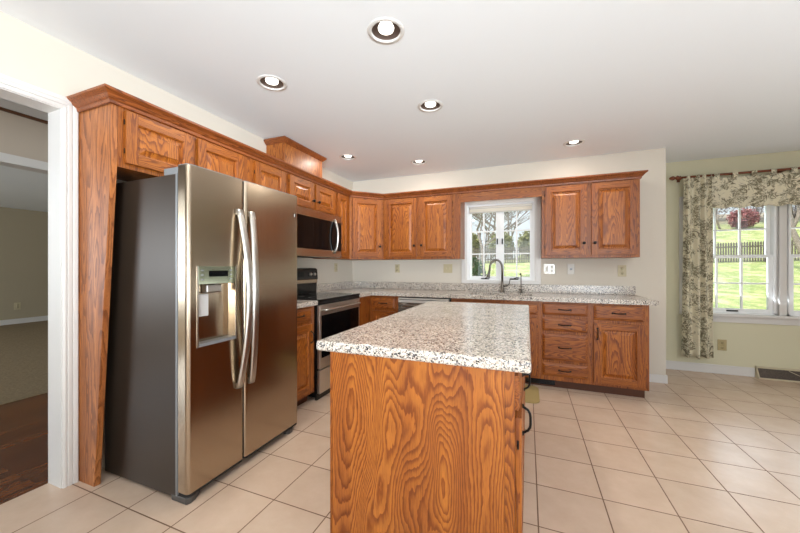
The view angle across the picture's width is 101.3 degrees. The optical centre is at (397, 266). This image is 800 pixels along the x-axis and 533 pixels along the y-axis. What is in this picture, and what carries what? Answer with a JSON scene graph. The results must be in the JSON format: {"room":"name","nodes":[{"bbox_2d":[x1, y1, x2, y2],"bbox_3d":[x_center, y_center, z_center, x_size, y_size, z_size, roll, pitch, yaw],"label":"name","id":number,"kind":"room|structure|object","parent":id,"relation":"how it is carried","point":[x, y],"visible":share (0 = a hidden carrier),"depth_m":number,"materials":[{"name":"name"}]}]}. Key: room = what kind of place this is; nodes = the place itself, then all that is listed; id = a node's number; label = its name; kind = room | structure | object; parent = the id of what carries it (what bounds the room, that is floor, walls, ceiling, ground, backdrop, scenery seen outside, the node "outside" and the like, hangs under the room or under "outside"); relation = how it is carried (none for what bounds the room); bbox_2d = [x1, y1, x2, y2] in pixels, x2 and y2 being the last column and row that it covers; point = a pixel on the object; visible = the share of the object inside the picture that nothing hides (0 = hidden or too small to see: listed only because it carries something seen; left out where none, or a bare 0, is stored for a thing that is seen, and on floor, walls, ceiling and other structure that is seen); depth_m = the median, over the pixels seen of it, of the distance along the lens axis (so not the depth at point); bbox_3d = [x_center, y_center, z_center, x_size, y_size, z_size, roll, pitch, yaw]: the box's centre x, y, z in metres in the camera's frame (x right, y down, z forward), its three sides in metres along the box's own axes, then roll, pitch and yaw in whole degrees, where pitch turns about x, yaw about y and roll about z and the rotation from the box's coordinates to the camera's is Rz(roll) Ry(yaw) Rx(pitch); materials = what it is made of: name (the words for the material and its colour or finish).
{"room":"kitchen","nodes":[
{"label":"kitchen","id":0,"kind":"room"},
{"bbox_2d":[0,207,47,319],"bbox_3d":[-9.042,-0.014,5.010,0.200,2.464,8.400,0,0,22],"label":"wall","id":1,"kind":"structure","parent":0,"point":[23,233],"depth_m":7.09,"materials":[{"name":"beige paint"}]},
{"bbox_2d":[14,302,20,309],"bbox_3d":[-8.131,0.838,7.015,0.010,0.150,0.100,0,0,22],"label":"wall outlet","id":2,"kind":"object","parent":1,"relation":"attached to","point":[17,306],"visible":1,"depth_m":7.02,"materials":[{"name":"beige plastic"}]},
{"bbox_2d":[0,316,47,325],"bbox_3d":[-8.940,1.161,4.969,0.020,0.106,8.400,0,0,22],"label":"baseboard","id":3,"kind":"structure","parent":1,"relation":"attached to","point":[40,318],"depth_m":7.09,"materials":[{"name":"white paint"}]},
{"bbox_2d":[0,98,47,211],"bbox_3d":[-5.491,-1.296,3.598,7.843,0.100,8.400,0,0,22],"label":"ceiling","id":4,"kind":"structure","parent":0,"point":[19,188],"depth_m":5.02,"materials":[{"name":"white paint"}]},
{"bbox_2d":[0,110,47,161],"bbox_3d":[-3.127,-0.014,2.658,0.130,2.464,8.400,0,0,22],"label":"wall","id":5,"kind":"structure","parent":0,"point":[20,136],"depth_m":2.67,"materials":[{"name":"beige paint"}]},
{"bbox_2d":[0,152,47,173],"bbox_3d":[-3.162,0.163,2.564,0.155,2.110,4.640,0,0,22],"label":"trim","id":6,"kind":"structure","parent":5,"relation":"attached to","point":[8,160],"depth_m":2.68,"materials":[{"name":"white paint"}]},
{"bbox_2d":[0,107,47,123],"bbox_3d":[-3.008,-1.234,2.772,0.017,0.024,5.500,0,0,22],"label":"trim","id":7,"kind":"structure","parent":5,"relation":"attached to","point":[1,108],"depth_m":2.67,"materials":[{"name":"brown"}]},
{"bbox_2d":[0,11,352,468],"bbox_3d":[-1.964,-0.014,1.685,0.125,2.464,7.050,0,0,22],"label":"wall","id":8,"kind":"structure","parent":0,"point":[28,54],"depth_m":1.91,"materials":[{"name":"beige paint"}]},
{"bbox_2d":[0,88,61,487],"bbox_3d":[-2.228,0.172,1.025,0.132,2.092,1.734,0,0,22],"label":"trim","id":9,"kind":"structure","parent":8,"relation":"attached to","point":[54,113],"depth_m":1.82,"materials":[{"name":"white paint"}]},
{"bbox_2d":[0,73,78,487],"bbox_3d":[-2.159,0.140,0.998,0.019,2.156,1.862,0,0,22],"label":"trim","id":10,"kind":"structure","parent":8,"relation":"attached to","point":[70,116],"depth_m":1.82,"materials":[{"name":"white paint"}]},
{"bbox_2d":[116,106,246,180],"bbox_3d":[-1.476,-0.717,2.244,0.366,0.340,0.889,0,0,22],"label":"upper cabinet","id":11,"kind":"object","parent":8,"relation":"attached to","point":[146,147],"visible":0.55,"depth_m":1.98,"materials":[{"name":"brown wood"}]},
{"bbox_2d":[247,157,285,192],"bbox_3d":[-1.228,-0.492,2.869,0.366,0.790,0.454,0,0,22],"label":"upper cabinet","id":12,"kind":"object","parent":8,"relation":"attached to","point":[259,173],"visible":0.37,"depth_m":2.77,"materials":[{"name":"brown wood"}]},
{"bbox_2d":[286,172,334,215],"bbox_3d":[-0.992,-0.729,3.461,0.366,0.315,0.819,0,0,22],"label":"upper cabinet","id":13,"kind":"object","parent":8,"relation":"attached to","point":[310,195],"visible":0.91,"depth_m":3.35,"materials":[{"name":"brown wood"}]},
{"bbox_2d":[264,136,326,176],"bbox_3d":[-1.052,-1.091,3.458,0.256,0.292,0.692,0,0,22],"label":"chase","id":14,"kind":"object","parent":13,"relation":"on","point":[284,148],"visible":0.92,"depth_m":3.27,"materials":[{"name":"brown wood"}]},
{"bbox_2d":[297,206,340,257],"bbox_3d":[-0.948,-0.335,3.442,0.461,0.470,0.812,0,0,22],"label":"microwave","id":15,"kind":"object","parent":13,"relation":"attached to","point":[318,233],"visible":0.61,"depth_m":3.35,"materials":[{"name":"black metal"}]},
{"bbox_2d":[313,191,348,258],"bbox_3d":[-0.779,-0.492,3.998,0.366,0.790,0.333,0,0,22],"label":"upper cabinet","id":16,"kind":"object","parent":8,"relation":"attached to","point":[341,201],"visible":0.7,"depth_m":3.93,"materials":[{"name":"brown wood"}]},
{"bbox_2d":[334,263,337,271],"bbox_3d":[-0.818,0.008,4.383,0.010,0.116,0.072,0,0,22],"label":"wall outlet","id":17,"kind":"object","parent":8,"relation":"attached to","point":[335,264],"visible":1,"depth_m":4.38,"materials":[{"name":"beige plastic"}]},
{"bbox_2d":[0,0,799,181],"bbox_3d":[0.973,-1.246,0.774,6.257,0.001,7.928,0,0,22],"label":"ceiling","id":18,"kind":"structure","parent":0,"point":[515,81],"depth_m":2.04,"materials":[{"name":"white paint"}]},
{"bbox_2d":[256,75,286,90],"bbox_3d":[-0.849,-1.293,2.220,0.198,0.106,0.198,0,0,22],"label":"recessed light","id":19,"kind":"object","parent":18,"relation":"in","point":[269,82],"visible":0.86,"depth_m":2.23,"materials":[{"name":"white paint"}]},
{"bbox_2d":[339,154,356,159],"bbox_3d":[-0.559,-1.293,3.715,0.198,0.106,0.198,0,0,22],"label":"recessed light","id":20,"kind":"object","parent":18,"relation":"in","point":[343,156],"visible":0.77,"depth_m":3.73,"materials":[{"name":"white paint"}]},
{"bbox_2d":[367,17,404,43],"bbox_3d":[-0.059,-1.293,1.731,0.198,0.106,0.198,0,0,22],"label":"recessed light","id":21,"kind":"object","parent":18,"relation":"in","point":[383,30],"visible":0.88,"depth_m":1.75,"materials":[{"name":"white paint"}]},
{"bbox_2d":[411,159,426,164],"bbox_3d":[0.258,-1.293,3.893,0.198,0.106,0.198,0,0,22],"label":"recessed light","id":22,"kind":"object","parent":18,"relation":"in","point":[417,161],"visible":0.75,"depth_m":3.90,"materials":[{"name":"white paint"}]},
{"bbox_2d":[418,100,442,111],"bbox_3d":[0.257,-1.293,2.538,0.198,0.106,0.198,0,0,22],"label":"recessed light","id":23,"kind":"object","parent":18,"relation":"in","point":[427,105],"visible":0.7,"depth_m":2.56,"materials":[{"name":"white paint"}]},
{"bbox_2d":[563,139,584,146],"bbox_3d":[1.776,-1.293,3.296,0.198,0.106,0.198,0,0,22],"label":"recessed light","id":24,"kind":"object","parent":18,"relation":"in","point":[576,142],"visible":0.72,"depth_m":3.30,"materials":[{"name":"white paint"}]},
{"bbox_2d":[0,320,799,532],"bbox_3d":[-2.583,1.276,2.442,14.100,0.124,8.400,0,0,22],"label":"floor","id":25,"kind":"structure","parent":0,"point":[702,452],"depth_m":1.96,"materials":[{"name":"tile"}]},
{"bbox_2d":[79,103,116,486],"bbox_3d":[-1.672,0.166,1.827,0.311,2.105,0.030,0,0,22],"label":"end panel","id":26,"kind":"object","parent":25,"relation":"on","point":[97,125],"visible":0.9,"depth_m":1.81,"materials":[{"name":"brown wood"}]},
{"bbox_2d":[105,163,296,504],"bbox_3d":[-1.198,0.342,2.181,0.788,1.752,0.862,0,0,22],"label":"refrigerator","id":27,"kind":"object","parent":25,"relation":"on","point":[201,371],"visible":0.99,"depth_m":1.83,"materials":[{"name":"silver metal"}]},
{"bbox_2d":[297,306,313,405],"bbox_3d":[-1.080,0.782,2.861,0.645,0.873,0.430,0,0,22],"label":"base cabinet","id":28,"kind":"object","parent":25,"relation":"on","point":[305,316],"visible":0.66,"depth_m":2.82,"materials":[{"name":"brown wood"}]},
{"bbox_2d":[297,300,317,308],"bbox_3d":[-1.087,0.275,2.864,0.631,0.137,0.440,0,0,22],"label":"countertop","id":29,"kind":"structure","parent":28,"relation":"on","point":[300,303],"depth_m":2.83,"materials":[{"name":"stone"}]},
{"bbox_2d":[297,268,360,400],"bbox_3d":[-0.824,0.616,3.419,0.669,1.204,0.768,0,0,22],"label":"range","id":30,"kind":"object","parent":25,"relation":"on","point":[335,313],"visible":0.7,"depth_m":3.17,"materials":[{"name":"silver metal"}]},
{"bbox_2d":[297,292,359,301],"bbox_3d":[-0.828,0.304,3.421,0.580,0.018,0.768,0,0,22],"label":"cooktop","id":31,"kind":"object","parent":30,"relation":"in","point":[317,296],"depth_m":3.39,"materials":[{"name":"black glass"}]},
{"bbox_2d":[359,295,399,325],"bbox_3d":[-0.381,0.782,4.192,0.963,0.873,0.937,0,0,22],"label":"base cabinet","id":32,"kind":"object","parent":25,"relation":"on","point":[372,307],"visible":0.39,"depth_m":3.92,"materials":[{"name":"brown wood"}]},
{"bbox_2d":[316,281,658,305],"bbox_3d":[0.781,0.276,3.725,3.466,0.135,0.947,0,0,22],"label":"countertop","id":33,"kind":"structure","parent":32,"relation":"on","point":[531,292],"depth_m":3.79,"materials":[{"name":"stone"}]},
{"bbox_2d":[486,259,509,291],"bbox_3d":[1.203,0.104,3.908,0.274,0.397,0.057,0,0,9],"label":"faucet","id":34,"kind":"object","parent":33,"relation":"on","point":[492,261],"visible":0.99,"depth_m":3.90,"materials":[{"name":"silver metal"}]},
{"bbox_2d":[398,296,450,311],"bbox_3d":[0.395,0.784,3.984,0.615,0.868,0.613,0,0,22],"label":"dishwasher","id":35,"kind":"object","parent":25,"relation":"on","point":[404,303],"visible":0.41,"depth_m":3.78,"materials":[{"name":"silver metal"}]},
{"bbox_2d":[330,352,531,532],"bbox_3d":[0.383,0.781,1.954,0.762,0.874,1.636,0,0,22],"label":"kitchen island","id":36,"kind":"object","parent":25,"relation":"on","point":[416,446],"visible":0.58,"depth_m":1.20,"materials":[{"name":"brown wood"}]},
{"bbox_2d":[316,301,530,373],"bbox_3d":[0.357,0.322,1.977,0.819,0.041,1.692,0,0,22],"label":"island countertop","id":37,"kind":"structure","parent":36,"relation":"on","point":[491,336],"depth_m":1.40,"materials":[{"name":"stone"}]},
{"bbox_2d":[451,298,539,384],"bbox_3d":[1.122,0.782,3.732,0.904,0.873,0.665,0,0,22],"label":"base cabinet","id":38,"kind":"object","parent":25,"relation":"on","point":[534,306],"visible":0.09,"depth_m":3.31,"materials":[{"name":"brown wood"}]},
{"bbox_2d":[525,377,554,384],"bbox_3d":[1.442,1.162,3.377,0.330,0.072,0.016,0,0,22],"label":"register","id":39,"kind":"object","parent":38,"relation":"attached to","point":[533,380],"visible":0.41,"depth_m":3.36,"materials":[{"name":"black metal"}]},
{"bbox_2d":[525,385,539,403],"bbox_3d":[0.925,1.211,3.269,0.900,0.012,0.450,0,0,22],"label":"floor mat","id":40,"kind":"object","parent":25,"relation":"on","point":[532,393],"visible":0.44,"depth_m":3.07,"materials":[{"name":"beige fabric"}]},
{"bbox_2d":[540,301,590,390],"bbox_3d":[1.754,0.782,3.487,0.449,0.873,0.672,0,0,22],"label":"base cabinet","id":41,"kind":"object","parent":25,"relation":"on","point":[565,327],"visible":0.98,"depth_m":3.21,"materials":[{"name":"brown wood"}]},
{"bbox_2d":[590,303,648,397],"bbox_3d":[2.175,0.782,3.318,0.458,0.873,0.674,0,0,22],"label":"base cabinet","id":42,"kind":"object","parent":25,"relation":"on","point":[619,332],"visible":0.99,"depth_m":3.04,"materials":[{"name":"brown wood"}]},
{"bbox_2d":[353,148,665,374],"bbox_3d":[1.218,-0.014,4.470,3.730,2.464,0.758,0,0,22],"label":"wall","id":43,"kind":"structure","parent":0,"point":[647,272],"depth_m":3.68,"materials":[{"name":"beige paint"}]},
{"bbox_2d":[331,197,383,259],"bbox_3d":[-0.476,-0.492,4.396,0.635,0.790,0.628,0,0,22],"label":"upper cabinet","id":44,"kind":"object","parent":43,"relation":"attached to","point":[366,216],"visible":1,"depth_m":4.18,"materials":[{"name":"brown wood"}]},
{"bbox_2d":[395,264,399,272],"bbox_3d":[0.001,0.021,4.540,0.072,0.116,0.010,0,0,22],"label":"wall outlet","id":45,"kind":"object","parent":43,"relation":"attached to","point":[397,266],"visible":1,"depth_m":4.54,"materials":[{"name":"beige plastic"}]},
{"bbox_2d":[384,194,464,259],"bbox_3d":[0.334,-0.492,4.217,1.005,0.790,0.364,0,0,22],"label":"upper cabinet","id":46,"kind":"object","parent":43,"relation":"attached to","point":[427,227],"visible":0.98,"depth_m":4.07,"materials":[{"name":"brown wood"}]},
{"bbox_2d":[443,264,451,272],"bbox_3d":[0.659,0.021,4.274,0.118,0.116,0.018,0,0,22],"label":"light switch","id":47,"kind":"object","parent":43,"relation":"attached to","point":[447,268],"visible":1,"depth_m":4.28,"materials":[{"name":"beige plastic"}]},
{"bbox_2d":[316,281,635,294],"bbox_3d":[0.778,0.255,3.726,3.461,0.094,0.947,0,0,22],"label":"backsplash","id":48,"kind":"structure","parent":43,"relation":"attached to","point":[575,289],"depth_m":4.07,"materials":[{"name":"stone"}]},
{"bbox_2d":[461,197,540,283],"bbox_3d":[1.281,-0.318,4.090,0.931,1.048,0.162,0,0,22],"label":"window","id":49,"kind":"structure","parent":43,"relation":"in","point":[535,213],"depth_m":4.07,"materials":[{"name":"white paint"}]},
{"bbox_2d":[469,203,531,213],"bbox_3d":[1.270,-0.720,4.063,0.744,0.081,0.036,0,0,22],"label":"window shade","id":50,"kind":"object","parent":49,"relation":"attached to","point":[514,207],"visible":1,"depth_m":4.04,"materials":[{"name":"white fabric"}]},
{"bbox_2d":[544,264,554,273],"bbox_3d":[1.778,0.024,3.831,0.118,0.116,0.016,0,0,22],"label":"wall outlet","id":51,"kind":"object","parent":43,"relation":"attached to","point":[548,268],"visible":1,"depth_m":3.83,"materials":[{"name":"white plastic"}]},
{"bbox_2d":[567,264,574,273],"bbox_3d":[1.988,0.024,3.750,0.072,0.116,0.010,0,0,22],"label":"phone jack","id":52,"kind":"object","parent":43,"relation":"attached to","point":[570,267],"visible":1,"depth_m":3.75,"materials":[{"name":"grey plastic"}]},
{"bbox_2d":[541,179,639,258],"bbox_3d":[2.043,-0.492,3.537,0.890,0.790,0.364,0,0,22],"label":"upper cabinet","id":53,"kind":"object","parent":43,"relation":"attached to","point":[597,219],"visible":1,"depth_m":3.39,"materials":[{"name":"brown wood"}]},
{"bbox_2d":[66,83,647,199],"bbox_3d":[0.107,-0.909,3.352,4.733,0.070,1.972,0,0,-21],"label":"crown molding","id":54,"kind":"structure","parent":53,"relation":"attached to","point":[102,94],"depth_m":2.72,"materials":[{"name":"brown wood"}]},
{"bbox_2d":[461,187,541,201],"bbox_3d":[1.172,-0.829,3.758,0.890,0.115,0.020,0,0,22],"label":"valance board","id":55,"kind":"object","parent":53,"relation":"attached to","point":[536,191],"visible":1,"depth_m":3.74,"materials":[{"name":"brown wood"}]},
{"bbox_2d":[618,265,625,276],"bbox_3d":[2.447,0.043,3.568,0.080,0.125,0.010,0,0,22],"label":"wall outlet","id":56,"kind":"object","parent":43,"relation":"attached to","point":[621,268],"visible":1,"depth_m":3.57,"materials":[{"name":"beige plastic"}]},
{"bbox_2d":[649,374,667,383],"bbox_3d":[2.780,1.176,3.760,0.325,0.085,0.616,0,0,22],"label":"baseboard","id":57,"kind":"structure","parent":43,"relation":"attached to","point":[656,378],"depth_m":3.44,"materials":[{"name":"white paint"}]},
{"bbox_2d":[666,150,799,368],"bbox_3d":[4.153,-0.014,3.636,2.342,2.464,0.140,0,0,22],"label":"wall","id":58,"kind":"structure","parent":0,"point":[748,344],"depth_m":3.72,"materials":[{"name":"beige paint"}]},
{"bbox_2d":[666,360,754,376],"bbox_3d":[4.065,1.168,3.588,2.190,0.100,0.014,0,0,22],"label":"baseboard","id":59,"kind":"structure","parent":58,"relation":"attached to","point":[676,365],"depth_m":3.76,"materials":[{"name":"white paint"}]},
{"bbox_2d":[717,339,726,350],"bbox_3d":[3.701,0.890,3.734,0.082,0.125,0.010,0,0,22],"label":"wall outlet","id":60,"kind":"object","parent":58,"relation":"attached to","point":[721,344],"visible":1,"depth_m":3.73,"materials":[{"name":"beige plastic"}]},
{"bbox_2d":[669,167,799,181],"bbox_3d":[4.070,-1.032,3.520,1.890,0.060,0.135,0,0,22],"label":"curtain rod","id":61,"kind":"object","parent":58,"relation":"attached to","point":[678,178],"visible":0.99,"depth_m":3.62,"materials":[{"name":"brown wood"}]},
{"bbox_2d":[681,174,713,358],"bbox_3d":[3.415,0.001,3.729,0.289,2.089,0.081,0,0,22],"label":"curtain","id":62,"kind":"object","parent":61,"relation":"hanging from","point":[697,280],"visible":1,"depth_m":3.73,"materials":[{"name":"fabric"}]},
{"bbox_2d":[709,167,799,208],"bbox_3d":[4.217,-0.848,3.419,1.498,0.402,0.033,0,0,22],"label":"curtain valance","id":63,"kind":"object","parent":61,"relation":"hanging from","point":[774,188],"visible":1,"depth_m":3.55,"materials":[{"name":"fabric"}]},
{"bbox_2d":[679,197,799,325],"bbox_3d":[4.137,-0.099,3.607,1.690,1.455,0.185,0,0,22],"label":"window","id":64,"kind":"structure","parent":58,"relation":"in","point":[779,310],"depth_m":3.60,"materials":[{"name":"white paint"}]},
{"bbox_2d":[755,366,799,382],"bbox_3d":[4.422,1.156,3.413,1.012,0.125,0.074,0,0,22],"label":"air vent","id":65,"kind":"object","parent":58,"relation":"in","point":[767,373],"visible":1,"depth_m":3.54,"materials":[{"name":"beige metal"}]},
{"label":"outside","id":66,"kind":"structure","parent":0,"visible":0},
{"bbox_2d":[472,211,799,310],"bbox_3d":[24.138,-3.850,33.519,100.000,11.034,70.000,0,0,22],"label":"lawn","id":67,"kind":"structure","parent":66,"point":[754,295],"depth_m":16.11,"materials":[{"name":"green plant"}]},
{"bbox_2d":[472,233,482,256],"bbox_3d":[5.729,-1.607,26.222,2.154,2.364,2.269,0,0,22],"label":"shrub","id":68,"kind":"object","parent":67,"relation":"on","point":[475,241],"visible":0.23,"depth_m":25.75,"materials":[{"name":"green plant"}]},
{"bbox_2d":[472,257,486,275],"bbox_3d":[2.938,0.379,12.641,1.005,1.536,0.934,0,0,1],"label":"shrub","id":69,"kind":"object","parent":67,"relation":"on","point":[477,270],"visible":0.35,"depth_m":12.44,"materials":[{"name":"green plant"}]},
{"bbox_2d":[473,213,495,260],"bbox_3d":[8.328,-4.982,28.622,6.192,9.245,9.937,0,0,22],"label":"bare tree","id":70,"kind":"object","parent":67,"relation":"on","point":[479,213],"visible":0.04,"depth_m":29.81,"materials":[{"name":"grey plant"}]},
{"bbox_2d":[472,212,509,227],"bbox_3d":[10.279,-7.233,40.536,10.609,13.594,8.897,0,0,22],"label":"bare tree","id":71,"kind":"object","parent":67,"relation":"on","point":[504,212],"visible":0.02,"depth_m":40.74,"materials":[{"name":"grey plant"}]},
{"bbox_2d":[476,212,513,255],"bbox_3d":[9.128,-6.097,35.956,10.650,11.474,10.512,0,0,-40],"label":"bare tree","id":72,"kind":"object","parent":67,"relation":"on","point":[513,212],"visible":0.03,"depth_m":35.40,"materials":[{"name":"grey plant"}]},
{"bbox_2d":[486,232,514,258],"bbox_3d":[8.093,-1.632,25.728,2.174,2.388,2.184,0,0,22],"label":"shrub","id":73,"kind":"object","parent":67,"relation":"on","point":[508,243],"visible":0.39,"depth_m":25.34,"materials":[{"name":"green plant"}]},
{"bbox_2d":[472,211,529,275],"bbox_3d":[4.551,-2.187,14.499,3.629,6.356,6.430,0,0,9],"label":"bare tree","id":74,"kind":"object","parent":67,"relation":"on","point":[481,215],"visible":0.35,"depth_m":14.67,"materials":[{"name":"grey plant"}]},
{"bbox_2d":[485,211,527,258],"bbox_3d":[10.212,-5.058,29.238,5.922,9.056,6.837,0,0,-45],"label":"bare tree","id":75,"kind":"object","parent":67,"relation":"on","point":[521,211],"visible":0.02,"depth_m":28.50,"materials":[{"name":"grey plant"}]},
{"bbox_2d":[507,211,529,236],"bbox_3d":[12.931,-6.103,34.137,10.516,10.939,8.976,0,0,-10],"label":"bare tree","id":76,"kind":"object","parent":67,"relation":"on","point":[512,233],"visible":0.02,"depth_m":35.61,"materials":[{"name":"grey plant"}]},
{"bbox_2d":[515,231,529,257],"bbox_3d":[9.985,-1.687,24.561,2.216,2.386,2.148,0,0,22],"label":"shrub","id":77,"kind":"object","parent":67,"relation":"on","point":[524,240],"visible":0.34,"depth_m":24.33,"materials":[{"name":"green plant"}]},
{"bbox_2d":[472,240,798,262],"bbox_3d":[16.012,-0.852,19.848,33.100,1.468,0.110,0,0,22],"label":"picket fence","id":78,"kind":"object","parent":67,"relation":"on","point":[754,245],"visible":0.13,"depth_m":18.74,"materials":[{"name":"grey wood"}]},
{"bbox_2d":[712,207,735,218],"bbox_3d":[43.905,-9.910,45.332,5.296,7.416,5.285,0,0,22],"label":"hedge","id":79,"kind":"object","parent":67,"relation":"on","point":[726,209],"visible":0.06,"depth_m":44.66,"materials":[{"name":"grey plant"}]},
{"bbox_2d":[726,208,759,228],"bbox_3d":[37.045,-5.198,35.090,2.697,2.370,2.732,0,0,22],"label":"bush","id":80,"kind":"object","parent":67,"relation":"on","point":[750,213],"visible":0.84,"depth_m":34.67,"materials":[{"name":"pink plant"}]},
{"bbox_2d":[737,206,763,216],"bbox_3d":[47.217,-9.810,42.945,5.222,7.393,5.323,0,0,22],"label":"tree","id":81,"kind":"object","parent":67,"relation":"on","point":[750,207],"visible":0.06,"depth_m":42.84,"materials":[{"name":"grey plant"}]},
{"bbox_2d":[792,205,796,217],"bbox_3d":[51.302,-9.892,42.350,5.342,7.351,5.277,0,0,22],"label":"hedge","id":82,"kind":"object","parent":67,"relation":"on","point":[795,209],"visible":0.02,"depth_m":42.35,"materials":[{"name":"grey plant"}]},
{"bbox_2d":[791,205,799,253],"bbox_3d":[15.722,-3.142,13.552,3.922,7.889,6.153,0,0,-11],"label":"bare tree","id":83,"kind":"object","parent":67,"relation":"on","point":[795,237],"visible":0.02,"depth_m":12.40,"materials":[{"name":"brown plant"}]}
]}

